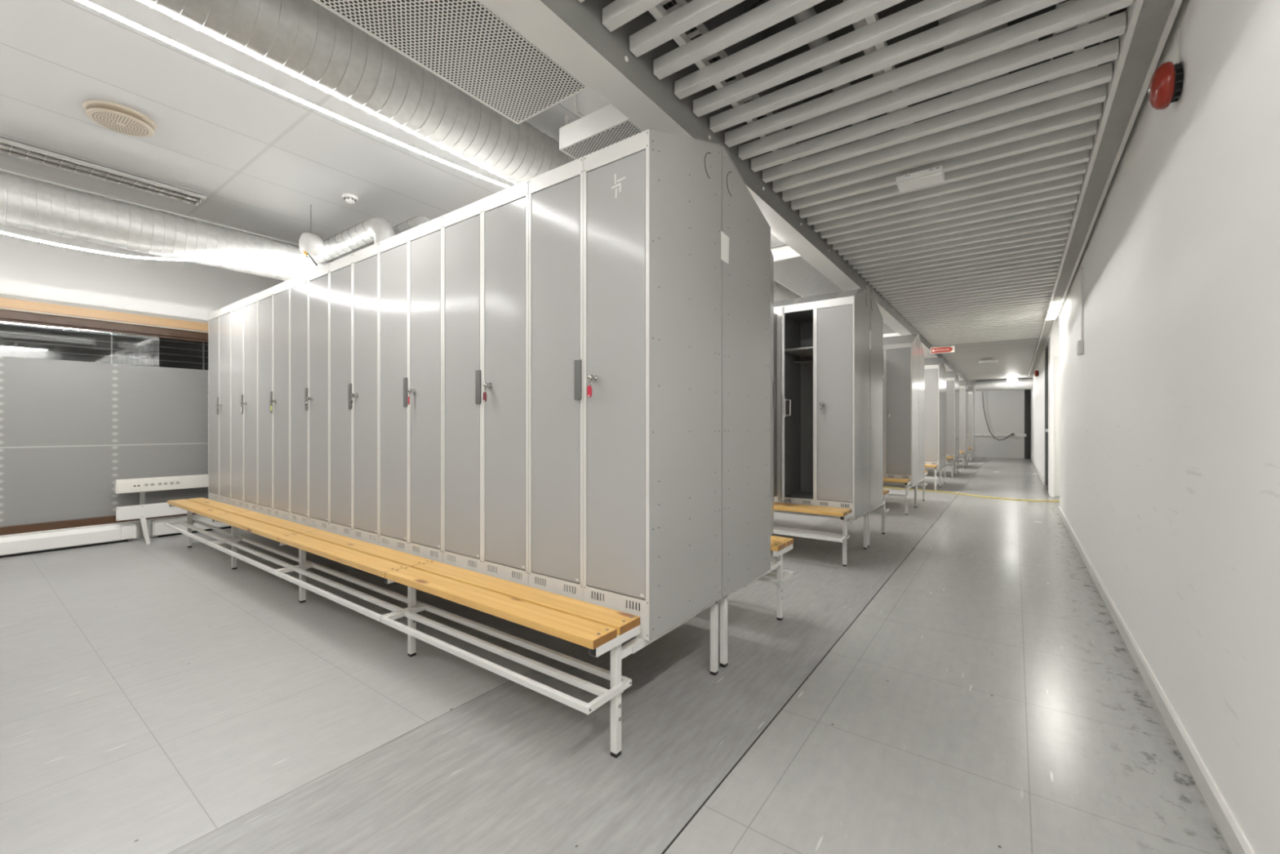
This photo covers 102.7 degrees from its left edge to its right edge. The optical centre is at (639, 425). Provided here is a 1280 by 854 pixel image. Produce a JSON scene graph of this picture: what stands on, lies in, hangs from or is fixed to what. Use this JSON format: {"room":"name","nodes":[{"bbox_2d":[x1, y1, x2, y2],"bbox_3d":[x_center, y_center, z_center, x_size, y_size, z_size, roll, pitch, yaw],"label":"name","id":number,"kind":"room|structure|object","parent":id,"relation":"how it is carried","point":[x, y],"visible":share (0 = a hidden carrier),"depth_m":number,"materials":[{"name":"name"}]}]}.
{"room":"locker room","nodes":[
{"label":"locker room","id":0,"kind":"room"},
{"bbox_2d":[0,321,208,369],"bbox_3d":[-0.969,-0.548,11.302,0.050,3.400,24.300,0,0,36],"label":"window","id":1,"kind":"structure","parent":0,"point":[52,348],"depth_m":5.13,"materials":[{"name":"glass"}]},
{"bbox_2d":[0,171,297,540],"bbox_3d":[-0.327,-0.548,10.833,0.160,3.200,24.300,0,0,36],"label":"wall","id":2,"kind":"structure","parent":0,"point":[28,268],"depth_m":4.64,"materials":[{"name":"paint"}]},
{"bbox_2d":[0,293,208,535],"bbox_3d":[-0.312,-0.089,10.822,0.132,1.952,24.300,0,0,36],"label":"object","id":3,"kind":"structure","parent":2,"relation":"in","point":[69,429],"depth_m":4.55,"materials":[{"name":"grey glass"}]},
{"bbox_2d":[0,168,298,246],"bbox_3d":[0.396,-1.819,10.304,0.072,0.058,24.300,0,0,36],"label":"trim","id":4,"kind":"structure","parent":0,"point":[1,170],"depth_m":4.14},
{"bbox_2d":[0,0,787,248],"bbox_3d":[2.227,-1.823,8.965,4.468,0.050,24.300,0,0,36],"label":"ceiling","id":5,"kind":"structure","parent":0,"point":[260,156],"depth_m":3.14,"materials":[{"name":"paint"}]},
{"bbox_2d":[0,137,206,205],"bbox_3d":[-4.536,-1.781,2.590,0.206,0.034,3.625,0,0,36],"label":"linear vent","id":6,"kind":"object","parent":5,"relation":"in","point":[9,147],"visible":1,"depth_m":3.58,"materials":[{"name":"grey metal"}]},
{"bbox_2d":[82,99,156,137],"bbox_3d":[-3.016,-1.775,2.974,0.304,0.047,0.304,0,0,36],"label":"ceiling vent","id":7,"kind":"object","parent":5,"relation":"in","point":[119,118],"visible":1,"depth_m":2.94,"materials":[{"name":"beige plastic"}]},
{"bbox_2d":[298,204,324,266],"bbox_3d":[-2.596,-1.506,4.074,0.250,0.524,0.150,0,0,36],"label":"valve","id":8,"kind":"object","parent":5,"relation":"hanging from","point":[309,244],"visible":1,"depth_m":4.04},
{"bbox_2d":[342,193,358,204],"bbox_3d":[-2.276,-1.774,4.019,0.110,0.048,0.110,0,0,36],"label":"smoke detector","id":9,"kind":"object","parent":5,"relation":"attached to","point":[348,200],"visible":1,"depth_m":3.99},
{"bbox_2d":[312,0,589,124],"bbox_3d":[-0.882,-1.533,1.312,0.407,0.530,1.947,0,0,36],"label":"perforated panel","id":10,"kind":"object","parent":5,"relation":"hanging from","point":[466,44],"visible":0.72,"depth_m":1.72,"materials":[{"name":"white metal"}]},
{"bbox_2d":[559,93,786,247],"bbox_3d":[0.324,-1.533,2.960,0.407,0.530,1.950,0,0,36],"label":"ceiling light","id":11,"kind":"object","parent":5,"relation":"hanging from","point":[602,128],"visible":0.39,"depth_m":2.26,"materials":[{"name":"white metal"}]},
{"bbox_2d":[770,245,844,297],"bbox_3d":[1.569,-1.533,4.663,0.407,0.530,1.950,0,0,36],"label":"perforated panel","id":12,"kind":"object","parent":5,"relation":"hanging from","point":[792,270],"visible":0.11,"depth_m":4.32,"materials":[{"name":"white metal"}]},
{"bbox_2d":[883,321,897,333],"bbox_3d":[2.815,-1.533,6.366,0.407,0.530,1.950,0,0,36],"label":"perforated panel","id":13,"kind":"object","parent":5,"relation":"hanging from","point":[886,329],"visible":0.05,"depth_m":6.79,"materials":[{"name":"white metal"}]},
{"bbox_2d":[883,333,900,337],"bbox_3d":[4.061,-1.533,8.069,0.407,0.530,1.950,0,0,36],"label":"ceiling light","id":14,"kind":"object","parent":5,"relation":"hanging from","point":[890,334],"visible":0.02,"depth_m":7.30,"materials":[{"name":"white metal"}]},
{"bbox_2d":[0,456,1231,853],"bbox_3d":[3.534,1.082,8.752,8.630,0.060,25.500,0,0,36],"label":"floor","id":15,"kind":"structure","parent":0,"point":[988,698],"depth_m":1.89,"materials":[{"name":"tile"}]},
{"bbox_2d":[0,521,136,557],"bbox_3d":[-5.904,0.968,2.993,0.095,0.168,4.260,0,0,36],"label":"heater","id":16,"kind":"object","parent":15,"relation":"on","point":[11,545],"visible":1,"depth_m":4.34,"materials":[{"name":"paint"}]},
{"bbox_2d":[0,521,133,537],"bbox_3d":[-5.906,0.888,2.995,0.050,0.008,4.220,0,0,36],"label":"grille","id":17,"kind":"object","parent":16,"relation":"attached to","point":[40,534],"depth_m":4.37,"materials":[{"name":"metal"}]},
{"bbox_2d":[114,474,208,543],"bbox_3d":[-3.953,0.746,5.397,0.295,0.611,2.200,0,0,36],"label":"bench","id":18,"kind":"object","parent":15,"relation":"on","point":[141,511],"visible":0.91,"depth_m":4.72,"materials":[{"name":"metal"}]},
{"bbox_2d":[130,480,142,489],"bbox_3d":[-4.585,0.544,4.661,0.003,0.075,0.075,0,0,36],"label":"outlet","id":19,"kind":"object","parent":18,"relation":"attached to","point":[135,485],"depth_m":4.66,"materials":[{"name":"plastic"}]},
{"bbox_2d":[150,514,231,537],"bbox_3d":[-3.923,0.968,5.701,0.095,0.168,2.230,0,0,36],"label":"heater","id":20,"kind":"object","parent":15,"relation":"on","point":[157,528],"visible":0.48,"depth_m":4.92,"materials":[{"name":"paint"}]},
{"bbox_2d":[153,514,202,520],"bbox_3d":[-3.925,0.888,5.703,0.050,0.008,2.190,0,0,36],"label":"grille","id":21,"kind":"object","parent":20,"relation":"attached to","point":[193,517],"depth_m":4.95,"materials":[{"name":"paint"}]},
{"bbox_2d":[164,497,251,569],"bbox_3d":[-3.291,0.842,4.309,1.200,0.420,0.838,0,0,36],"label":"bench","id":22,"kind":"object","parent":15,"relation":"on","point":[202,506],"visible":0.71,"depth_m":4.01,"materials":[{"name":"brown wood"}]},
{"bbox_2d":[208,304,231,505],"bbox_3d":[-3.453,-0.227,4.580,0.599,1.902,0.552,0,0,36],"label":"locker","id":23,"kind":"object","parent":22,"relation":"on","point":[219,320],"visible":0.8,"depth_m":4.37,"materials":[{"name":"metal"}]},
{"bbox_2d":[231,293,257,512],"bbox_3d":[-2.969,-0.227,4.226,0.599,1.902,0.552,0,0,36],"label":"locker","id":24,"kind":"object","parent":22,"relation":"on","point":[244,312],"visible":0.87,"depth_m":4.02,"materials":[{"name":"metal"}]},
{"bbox_2d":[208,511,319,603],"bbox_3d":[-2.321,0.842,3.600,1.198,0.420,0.838,0,0,36],"label":"bench","id":25,"kind":"object","parent":15,"relation":"on","point":[271,527],"visible":0.69,"depth_m":3.28,"materials":[{"name":"brown wood"}]},
{"bbox_2d":[257,280,289,520],"bbox_3d":[-2.484,-0.227,3.872,0.599,1.902,0.552,0,0,36],"label":"locker","id":26,"kind":"object","parent":25,"relation":"on","point":[273,302],"visible":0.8,"depth_m":3.65,"materials":[{"name":"metal"}]},
{"bbox_2d":[289,263,328,531],"bbox_3d":[-2.000,-0.227,3.517,0.599,1.902,0.552,0,0,36],"label":"locker","id":27,"kind":"object","parent":25,"relation":"on","point":[308,291],"visible":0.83,"depth_m":3.31,"materials":[{"name":"metal"}]},
{"bbox_2d":[273,529,434,657],"bbox_3d":[-1.353,0.842,2.892,1.198,0.420,0.838,0,0,36],"label":"bench","id":28,"kind":"object","parent":15,"relation":"on","point":[370,557],"visible":0.73,"depth_m":2.54,"materials":[{"name":"brown wood"}]},
{"bbox_2d":[328,242,378,545],"bbox_3d":[-1.516,-0.227,3.163,0.599,1.902,0.552,0,0,36],"label":"locker","id":29,"kind":"object","parent":28,"relation":"on","point":[353,277],"visible":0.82,"depth_m":2.95,"materials":[{"name":"metal"}]},
{"bbox_2d":[378,215,442,562],"bbox_3d":[-1.032,-0.227,2.809,0.599,1.902,0.552,0,0,36],"label":"locker","id":30,"kind":"object","parent":28,"relation":"on","point":[411,260],"visible":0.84,"depth_m":2.59,"materials":[{"name":"metal"}]},
{"bbox_2d":[166,484,897,853],"bbox_3d":[3.692,1.052,7.893,0.003,0.001,24.300,0,0,36],"label":"trim","id":31,"kind":"structure","parent":15,"relation":"in","point":[896,485],"depth_m":1.57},
{"bbox_2d":[380,560,718,758],"bbox_3d":[-0.384,0.842,2.183,1.198,0.420,0.838,0,0,36],"label":"bench","id":32,"kind":"object","parent":15,"relation":"on","point":[599,628],"visible":0.97,"depth_m":1.80,"materials":[{"name":"brown wood"}]},
{"bbox_2d":[442,179,528,586],"bbox_3d":[-0.547,-0.227,2.455,0.599,1.902,0.552,0,0,36],"label":"locker","id":33,"kind":"object","parent":32,"relation":"on","point":[485,241],"visible":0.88,"depth_m":2.23,"materials":[{"name":"metal"}]},
{"bbox_2d":[482,382,486,401],"bbox_3d":[-0.665,-0.143,2.196,0.021,0.080,0.010,0,0,36],"label":"key","id":34,"kind":"object","parent":33,"relation":"attached to","point":[484,397],"visible":1,"depth_m":2.19,"materials":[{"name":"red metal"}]},
{"bbox_2d":[528,156,583,600],"bbox_3d":[-0.178,-0.227,2.197,0.299,1.902,0.532,0,0,36],"label":"locker","id":35,"kind":"object","parent":32,"relation":"on","point":[555,196],"visible":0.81,"depth_m":1.99,"materials":[{"name":"metal"}]},
{"bbox_2d":[583,128,721,640],"bbox_3d":[0.059,-0.227,2.011,0.301,1.902,0.552,0,0,36],"label":"locker","id":36,"kind":"object","parent":32,"relation":"on","point":[652,261],"visible":0.98,"depth_m":1.84,"materials":[{"name":"metal"}]},
{"bbox_2d":[586,374,591,397],"bbox_3d":[-0.181,-0.143,1.842,0.021,0.080,0.010,0,0,36],"label":"key","id":37,"kind":"object","parent":36,"relation":"attached to","point":[589,376],"visible":1,"depth_m":1.84,"materials":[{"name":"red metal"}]},
{"bbox_2d":[611,173,625,198],"bbox_3d":[-0.076,-0.847,1.800,0.065,0.087,0.001,0,0,36],"label":"tape","id":38,"kind":"object","parent":36,"relation":"attached to","point":[623,178],"visible":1,"depth_m":1.80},
{"bbox_2d":[720,535,794,667],"bbox_3d":[0.146,0.842,2.909,1.198,0.420,0.838,0,0,36],"label":"bench","id":39,"kind":"object","parent":15,"relation":"on","point":[780,545],"visible":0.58,"depth_m":2.75,"materials":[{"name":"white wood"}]},
{"bbox_2d":[721,146,774,597],"bbox_3d":[0.341,-0.227,2.651,0.601,1.902,0.792,0,0,36],"label":"locker","id":40,"kind":"object","parent":39,"relation":"on","point":[748,383],"visible":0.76,"depth_m":2.35,"materials":[{"name":"metal"}]},
{"bbox_2d":[720,231,728,263],"bbox_3d":[0.361,-0.755,2.171,0.001,0.122,0.075,0,0,36],"label":"tape","id":41,"kind":"object","parent":40,"relation":"attached to","point":[724,238],"visible":1,"depth_m":2.17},
{"bbox_2d":[773,502,867,566],"bbox_3d":[1.230,0.842,4.391,1.198,0.420,0.838,0,0,36],"label":"bench","id":42,"kind":"object","parent":15,"relation":"on","point":[844,513],"visible":0.54,"depth_m":3.91,"materials":[{"name":"brown wood"}]},
{"bbox_2d":[773,297,798,511],"bbox_3d":[1.005,-0.227,4.560,0.617,1.902,0.790,0,0,36],"label":"locker","id":43,"kind":"object","parent":42,"relation":"on","point":[776,304],"visible":0.15,"depth_m":4.29,"materials":[{"name":"metal"}]},
{"bbox_2d":[778,287,870,519],"bbox_3d":[1.485,-0.227,4.215,0.601,1.902,0.780,0,0,36],"label":"locker","id":44,"kind":"object","parent":42,"relation":"on","point":[824,339],"visible":0.99,"depth_m":4.09,"materials":[{"name":"metal"}]},
{"bbox_2d":[784,346,813,356],"bbox_3d":[1.451,-0.639,4.423,0.279,0.012,0.465,0,0,36],"label":"shelf","id":45,"kind":"object","parent":44,"relation":"attached to","point":[806,351],"depth_m":4.40,"materials":[{"name":"metal"}]},
{"bbox_2d":[661,460,986,853],"bbox_3d":[4.485,1.052,7.313,0.005,0.001,24.300,0,0,36],"label":"trim","id":46,"kind":"structure","parent":15,"relation":"in","point":[803,682],"depth_m":1.77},
{"bbox_2d":[866,488,889,546],"bbox_3d":[1.761,0.842,5.116,1.198,0.420,0.838,0,0,36],"label":"bench","id":47,"kind":"object","parent":15,"relation":"on","point":[883,509],"visible":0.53,"depth_m":4.97,"materials":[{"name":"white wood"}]},
{"bbox_2d":[870,288,883,510],"bbox_3d":[1.956,-0.227,4.858,0.601,1.902,0.792,0,0,36],"label":"locker","id":48,"kind":"object","parent":47,"relation":"on","point":[876,318],"visible":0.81,"depth_m":4.55,"materials":[{"name":"metal"}]},
{"bbox_2d":[883,477,916,515],"bbox_3d":[2.845,0.842,6.598,1.198,0.420,0.838,0,0,36],"label":"bench","id":49,"kind":"object","parent":15,"relation":"on","point":[907,481],"visible":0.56,"depth_m":6.04,"materials":[{"name":"brown wood"}]},
{"bbox_2d":[883,333,918,485],"bbox_3d":[3.100,-0.227,6.422,0.601,1.902,0.780,0,0,36],"label":"locker","id":50,"kind":"object","parent":49,"relation":"on","point":[900,353],"visible":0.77,"depth_m":6.25,"materials":[{"name":"metal"}]},
{"bbox_2d":[916,470,927,506],"bbox_3d":[3.376,0.842,7.323,1.198,0.420,0.838,0,0,36],"label":"bench","id":51,"kind":"object","parent":15,"relation":"on","point":[923,484],"visible":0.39,"depth_m":7.18,"materials":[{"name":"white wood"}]},
{"bbox_2d":[918,333,924,482],"bbox_3d":[3.500,-0.227,6.969,0.601,1.902,0.552,0,0,36],"label":"locker","id":52,"kind":"object","parent":51,"relation":"on","point":[921,352],"visible":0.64,"depth_m":6.75,"materials":[{"name":"metal"}]},
{"bbox_2d":[924,464,941,490],"bbox_3d":[4.460,0.842,8.805,1.198,0.420,0.838,0,0,36],"label":"bench","id":53,"kind":"object","parent":15,"relation":"on","point":[935,466],"visible":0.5,"depth_m":8.25,"materials":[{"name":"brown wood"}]},
{"bbox_2d":[924,356,942,470],"bbox_3d":[4.782,-0.227,8.722,0.601,1.902,0.552,0,0,36],"label":"locker","id":54,"kind":"object","parent":53,"relation":"on","point":[933,366],"visible":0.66,"depth_m":8.42,"materials":[{"name":"metal"}]},
{"bbox_2d":[924,459,947,486],"bbox_3d":[4.991,0.842,9.531,1.198,0.420,0.838,0,0,36],"label":"bench","id":55,"kind":"object","parent":15,"relation":"on","point":[944,471],"visible":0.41,"depth_m":9.39,"materials":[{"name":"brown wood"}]},
{"bbox_2d":[942,359,946,467],"bbox_3d":[5.115,-0.227,9.176,0.601,1.902,0.552,0,0,36],"label":"locker","id":56,"kind":"object","parent":55,"relation":"on","point":[944,366],"visible":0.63,"depth_m":8.94,"materials":[{"name":"metal"}]},
{"bbox_2d":[946,456,955,477],"bbox_3d":[6.075,0.842,11.013,1.198,0.420,0.838,0,0,36],"label":"bench","id":57,"kind":"object","parent":15,"relation":"on","point":[952,458],"visible":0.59,"depth_m":10.46,"materials":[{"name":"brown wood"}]},
{"bbox_2d":[946,370,956,461],"bbox_3d":[6.330,-0.227,10.837,0.601,1.902,0.780,0,0,36],"label":"locker","id":58,"kind":"object","parent":57,"relation":"on","point":[951,376],"visible":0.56,"depth_m":10.61,"materials":[{"name":"metal"}]},
{"bbox_2d":[947,453,959,472],"bbox_3d":[6.606,0.842,11.738,1.198,0.420,0.838,0,0,36],"label":"bench","id":59,"kind":"object","parent":15,"relation":"on","point":[957,462],"visible":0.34,"depth_m":11.60,"materials":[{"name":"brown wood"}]},
{"bbox_2d":[956,370,959,459],"bbox_3d":[6.730,-0.227,11.384,0.601,1.902,0.552,0,0,36],"label":"locker","id":60,"kind":"object","parent":59,"relation":"on","point":[957,379],"visible":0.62,"depth_m":11.13,"materials":[{"name":"metal"}]},
{"bbox_2d":[959,451,965,468],"bbox_3d":[7.690,0.842,13.220,1.198,0.420,0.838,0,0,36],"label":"bench","id":61,"kind":"object","parent":15,"relation":"on","point":[962,452],"visible":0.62,"depth_m":12.66,"materials":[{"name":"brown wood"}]},
{"bbox_2d":[959,380,966,454],"bbox_3d":[8.012,-0.227,13.137,0.601,1.902,0.552,0,0,36],"label":"locker","id":62,"kind":"object","parent":61,"relation":"on","point":[962,384],"visible":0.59,"depth_m":12.80,"materials":[{"name":"metal"}]},
{"bbox_2d":[959,448,968,464],"bbox_3d":[8.221,0.842,13.946,1.198,0.420,0.838,0,0,36],"label":"bench","id":63,"kind":"object","parent":15,"relation":"on","point":[966,456],"visible":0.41,"depth_m":13.81,"materials":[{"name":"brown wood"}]},
{"bbox_2d":[966,381,968,453],"bbox_3d":[8.344,-0.227,13.591,0.601,1.902,0.552,0,0,36],"label":"locker","id":64,"kind":"object","parent":63,"relation":"on","point":[966,381],"visible":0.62,"depth_m":13.24,"materials":[{"name":"metal"}]},
{"bbox_2d":[968,447,972,462],"bbox_3d":[9.305,0.842,15.427,1.198,0.420,0.838,0,0,36],"label":"bench","id":65,"kind":"object","parent":15,"relation":"on","point":[971,448],"visible":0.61,"depth_m":14.88,"materials":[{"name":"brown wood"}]},
{"bbox_2d":[968,386,973,450],"bbox_3d":[9.559,-0.227,15.252,0.601,1.902,0.780,0,0,36],"label":"locker","id":66,"kind":"object","parent":65,"relation":"on","point":[971,389],"visible":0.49,"depth_m":15.01,"materials":[{"name":"metal"}]},
{"bbox_2d":[883,486,1059,501],"bbox_3d":[4.925,1.046,7.876,3.892,0.018,0.449,0,0,40],"label":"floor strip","id":67,"kind":"object","parent":15,"relation":"on","point":[883,486],"visible":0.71,"depth_m":7.61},
{"bbox_2d":[968,449,974,460],"bbox_3d":[9.835,0.842,16.153,1.198,0.420,0.838,0,0,36],"label":"bench","id":68,"kind":"object","parent":15,"relation":"on","point":[973,452],"visible":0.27,"depth_m":16.00,"materials":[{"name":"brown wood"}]},
{"bbox_2d":[973,391,974,449],"bbox_3d":[9.959,-0.227,15.798,0.601,1.902,0.552,0,0,36],"label":"locker","id":69,"kind":"object","parent":68,"relation":"on","point":[974,391],"visible":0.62,"depth_m":15.66,"materials":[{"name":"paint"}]},
{"bbox_3d":[-1.791,0.842,4.326,1.198,0.420,0.838,0,0,36],"label":"bench","id":70,"kind":"object","parent":15,"relation":"on","visible":0},
{"bbox_3d":[-1.668,-0.227,3.972,0.599,1.902,0.552,0,0,36],"label":"locker","id":71,"kind":"object","parent":70,"relation":"on","visible":0},
{"bbox_2d":[308,217,395,263],"bbox_3d":[-2.324,-1.374,4.110,1.246,0.392,0.161,0,0,36],"label":"ventilation duct","id":72,"kind":"object","parent":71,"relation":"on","point":[380,229],"visible":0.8,"depth_m":3.96,"materials":[{"name":"metal"}]},
{"bbox_2d":[0,230,304,261],"bbox_3d":[-4.394,-1.337,2.252,0.382,0.312,5.251,0,0,36],"label":"light strip","id":73,"kind":"object","parent":72,"relation":"hanging from","point":[1,232],"visible":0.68,"depth_m":3.68,"materials":[{"name":"white"}]},
{"bbox_2d":[320,232,369,255],"bbox_3d":[-2.341,-1.410,4.015,0.841,0.030,0.014,0,0,35],"label":"light strip","id":74,"kind":"object","parent":72,"relation":"attached to","point":[367,233],"visible":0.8,"depth_m":3.96,"materials":[{"name":"white"}]},
{"bbox_2d":[577,0,1133,379],"bbox_3d":[3.906,-1.391,6.032,1.426,0.085,21.350,0,0,36],"label":"ceiling","id":75,"kind":"structure","parent":0,"point":[974,255],"depth_m":2.40,"materials":[{"name":"paint"}]},
{"bbox_2d":[896,164,944,192],"bbox_3d":[1.477,-1.316,2.697,0.211,0.078,0.129,0,0,36],"label":"emergency light","id":76,"kind":"object","parent":75,"relation":"attached to","point":[933,175],"visible":1,"depth_m":2.67,"materials":[{"name":"paint"}]},
{"bbox_2d":[906,173,943,190],"bbox_3d":[1.493,-1.279,2.684,0.162,0.004,0.110,0,0,36],"label":"diffuser","id":77,"kind":"object","parent":76,"relation":"attached to","point":[922,180],"depth_m":2.67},
{"bbox_2d":[930,333,954,354],"bbox_3d":[4.395,-1.206,7.439,0.300,0.295,0.010,0,0,36],"label":"hanging sign","id":78,"kind":"object","parent":75,"relation":"hanging from","point":[948,348],"visible":1,"depth_m":7.44,"materials":[{"name":"paint"}]},
{"bbox_2d":[978,358,998,363],"bbox_3d":[7.020,-1.316,10.307,0.330,0.078,0.129,0,0,36],"label":"emergency light","id":79,"kind":"object","parent":75,"relation":"attached to","point":[992,360],"visible":0.99,"depth_m":10.26,"materials":[{"name":"paint"}]},
{"bbox_2d":[1007,377,1017,384],"bbox_3d":[10.351,-1.249,14.234,0.230,0.202,0.064,0,0,36],"label":"emergency light","id":80,"kind":"object","parent":75,"relation":"hanging from","point":[1013,380],"visible":1,"depth_m":14.20,"materials":[{"name":"white"}]},
{"bbox_2d":[1048,0,1109,100],"bbox_3d":[4.594,-1.551,5.932,0.160,0.045,19.000,0,0,36],"label":"cable tray","id":81,"kind":"object","parent":75,"relation":"attached to","point":[1064,2],"visible":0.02,"depth_m":1.97,"materials":[{"name":"paint"}]},
{"bbox_2d":[740,0,1126,160],"bbox_3d":[2.902,-2.198,9.214,7.365,0.100,25.500,0,0,36],"label":"ceiling","id":82,"kind":"structure","parent":0,"point":[825,5],"depth_m":2.82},
{"bbox_2d":[480,0,967,381],"bbox_3d":[3.258,-1.698,6.475,0.141,0.900,21.500,0,0,36],"label":"ceiling beam","id":83,"kind":"structure","parent":82,"relation":"attached to","point":[573,33],"depth_m":2.04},
{"bbox_2d":[660,0,815,172],"bbox_3d":[3.585,-1.571,6.670,0.100,0.045,19.000,0,0,36],"label":"cable tray","id":84,"kind":"object","parent":83,"relation":"attached to","point":[700,29],"visible":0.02,"depth_m":2.14,"materials":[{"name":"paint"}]},
{"bbox_2d":[793,6,879,151],"bbox_3d":[3.995,-1.748,6.680,0.092,0.092,19.500,0,0,36],"label":"pipe","id":85,"kind":"object","parent":82,"relation":"hanging from","point":[810,12],"visible":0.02,"depth_m":2.30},
{"bbox_2d":[843,0,910,143],"bbox_3d":[4.156,-1.688,6.562,0.068,0.068,19.500,0,0,36],"label":"pipe","id":86,"kind":"object","parent":82,"relation":"hanging from","point":[862,23],"visible":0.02,"depth_m":2.26,"materials":[{"name":"metal"}]},
{"bbox_2d":[742,0,871,168],"bbox_3d":[2.906,-1.647,4.684,1.269,0.020,9.679,0,0,36],"label":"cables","id":87,"kind":"object","parent":86,"relation":"hanging from","point":[760,2],"visible":0.02,"depth_m":2.01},
{"bbox_2d":[791,38,1038,127],"bbox_3d":[1.239,-1.608,2.439,1.040,0.058,0.060,0,0,36],"label":"pipe","id":88,"kind":"object","parent":86,"relation":"hanging from","point":[1035,40],"visible":0.15,"depth_m":2.36,"materials":[{"name":"metal"}]},
{"bbox_2d":[937,0,1008,126],"bbox_3d":[4.455,-1.808,6.343,0.262,0.262,19.500,0,0,36],"label":"duct","id":89,"kind":"object","parent":82,"relation":"hanging from","point":[987,2],"visible":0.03,"depth_m":2.21,"materials":[{"name":"metal"}]},
{"bbox_2d":[960,376,1031,458],"bbox_3d":[10.693,-0.498,18.495,8.580,3.100,1.320,0,0,36],"label":"wall","id":90,"kind":"structure","parent":0,"point":[1004,410],"depth_m":16.87,"materials":[{"name":"paint"}]},
{"bbox_2d":[982,391,1013,440],"bbox_3d":[11.740,-0.333,16.793,0.862,1.633,0.054,0,0,33],"label":"hanging cable","id":91,"kind":"object","parent":90,"relation":"hanging from","point":[982,391],"visible":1,"depth_m":16.95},
{"bbox_2d":[974,433,1026,436],"bbox_3d":[11.824,0.302,16.823,1.400,0.090,0.042,0,0,36],"label":"cable trunking","id":92,"kind":"object","parent":90,"relation":"attached to","point":[975,434],"visible":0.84,"depth_m":16.76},
{"bbox_2d":[1024,389,1030,458],"bbox_3d":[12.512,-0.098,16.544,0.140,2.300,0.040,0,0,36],"label":"door","id":93,"kind":"structure","parent":90,"relation":"in","point":[1027,392],"depth_m":16.52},
{"bbox_2d":[1031,0,1279,853],"bbox_3d":[6.028,-0.498,6.184,1.572,3.100,24.300,0,0,36],"label":"wall","id":94,"kind":"structure","parent":0,"point":[1170,406],"depth_m":1.54,"materials":[{"name":"paint"}]},
{"bbox_2d":[974,377,1032,391],"bbox_3d":[10.566,-1.198,14.883,1.360,0.332,0.332,0,0,36],"label":"ventilation duct","id":95,"kind":"object","parent":94,"relation":"attached to","point":[1022,383],"visible":1,"depth_m":14.80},
{"bbox_2d":[1030,456,1044,485],"bbox_3d":[9.847,1.017,12.745,0.012,0.070,9.200,0,0,36],"label":"baseboard","id":96,"kind":"structure","parent":94,"relation":"attached to","point":[1034,464],"depth_m":10.93,"materials":[{"name":"paint"}]},
{"bbox_2d":[1044,341,1048,487],"bbox_3d":[6.807,-0.158,8.526,0.060,2.420,1.200,0,0,36],"label":"door","id":97,"kind":"structure","parent":94,"relation":"in","point":[1046,345],"depth_m":8.74,"materials":[{"name":"paint"}]},
{"bbox_2d":[1054,355,1059,496],"bbox_3d":[6.386,0.007,7.375,0.640,2.070,0.074,0,0,36],"label":"door","id":98,"kind":"structure","parent":94,"relation":"in","point":[1056,357],"depth_m":7.56,"materials":[{"name":"silver metal"}]},
{"bbox_2d":[1076,266,1083,355],"bbox_3d":[3.544,-0.921,4.123,0.038,0.695,0.110,0,0,36],"label":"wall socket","id":99,"kind":"object","parent":94,"relation":"attached to","point":[1080,343],"visible":1,"depth_m":4.08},
{"bbox_2d":[1028,0,1182,377],"bbox_3d":[4.487,-1.373,5.514,0.116,0.091,21.200,0,0,36],"label":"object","id":100,"kind":"object","parent":94,"relation":"attached to","point":[1149,23],"visible":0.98,"depth_m":2.24,"materials":[{"name":"paint"}]},
{"bbox_2d":[1046,301,1061,319],"bbox_3d":[4.800,-1.329,5.942,0.080,0.004,1.100,0,0,36],"label":"diffuser","id":101,"kind":"object","parent":100,"relation":"attached to","point":[1053,309],"depth_m":5.86,"materials":[{"name":"white"}]},
{"bbox_2d":[1057,506,1255,853],"bbox_3d":[1.664,1.015,1.533,0.013,0.074,11.640,0,0,36],"label":"baseboard","id":102,"kind":"structure","parent":94,"relation":"attached to","point":[1234,837],"depth_m":1.67,"materials":[{"name":"paint"}]},
{"bbox_2d":[1147,28,1183,110],"bbox_3d":[1.766,-1.196,1.725,0.076,0.247,0.143,0,0,36],"label":"bell","id":103,"kind":"object","parent":94,"relation":"attached to","point":[1166,86],"visible":1,"depth_m":1.69,"materials":[{"name":"red plastic"}]},
{"bbox_3d":[-4.580,-0.498,-1.184,7.165,3.100,0.120,0,0,36],"label":"wall","id":104,"kind":"structure","parent":0,"visible":0},
{"bbox_2d":[0,171,333,280],"bbox_3d":[0.684,-1.418,9.573,0.320,0.320,23.460,0,0,36],"label":"ventilation duct","id":105,"kind":"object","parent":104,"relation":"attached to","point":[25,203],"visible":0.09,"depth_m":3.60,"materials":[{"name":"metal"}]},
{"bbox_2d":[333,216,430,261],"bbox_3d":[-2.116,-1.375,4.187,1.490,0.393,0.130,0,0,36],"label":"exhaust pipe","id":106,"kind":"object","parent":105,"relation":"attached to","point":[412,223],"visible":0.2,"depth_m":3.88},
{"bbox_2d":[136,0,801,301],"bbox_3d":[2.980,-1.538,7.893,0.320,0.320,23.460,0,0,36],"label":"ventilation duct","id":107,"kind":"object","parent":104,"relation":"attached to","point":[304,40],"visible":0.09,"depth_m":2.12,"materials":[{"name":"metal"}]},
{"bbox_2d":[75,0,510,187],"bbox_3d":[-1.121,-1.449,2.617,0.030,0.150,9.901,0,0,36],"label":"light strip","id":108,"kind":"object","parent":107,"relation":"hanging from","point":[84,2],"visible":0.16,"depth_m":2.06,"materials":[{"name":"white"}]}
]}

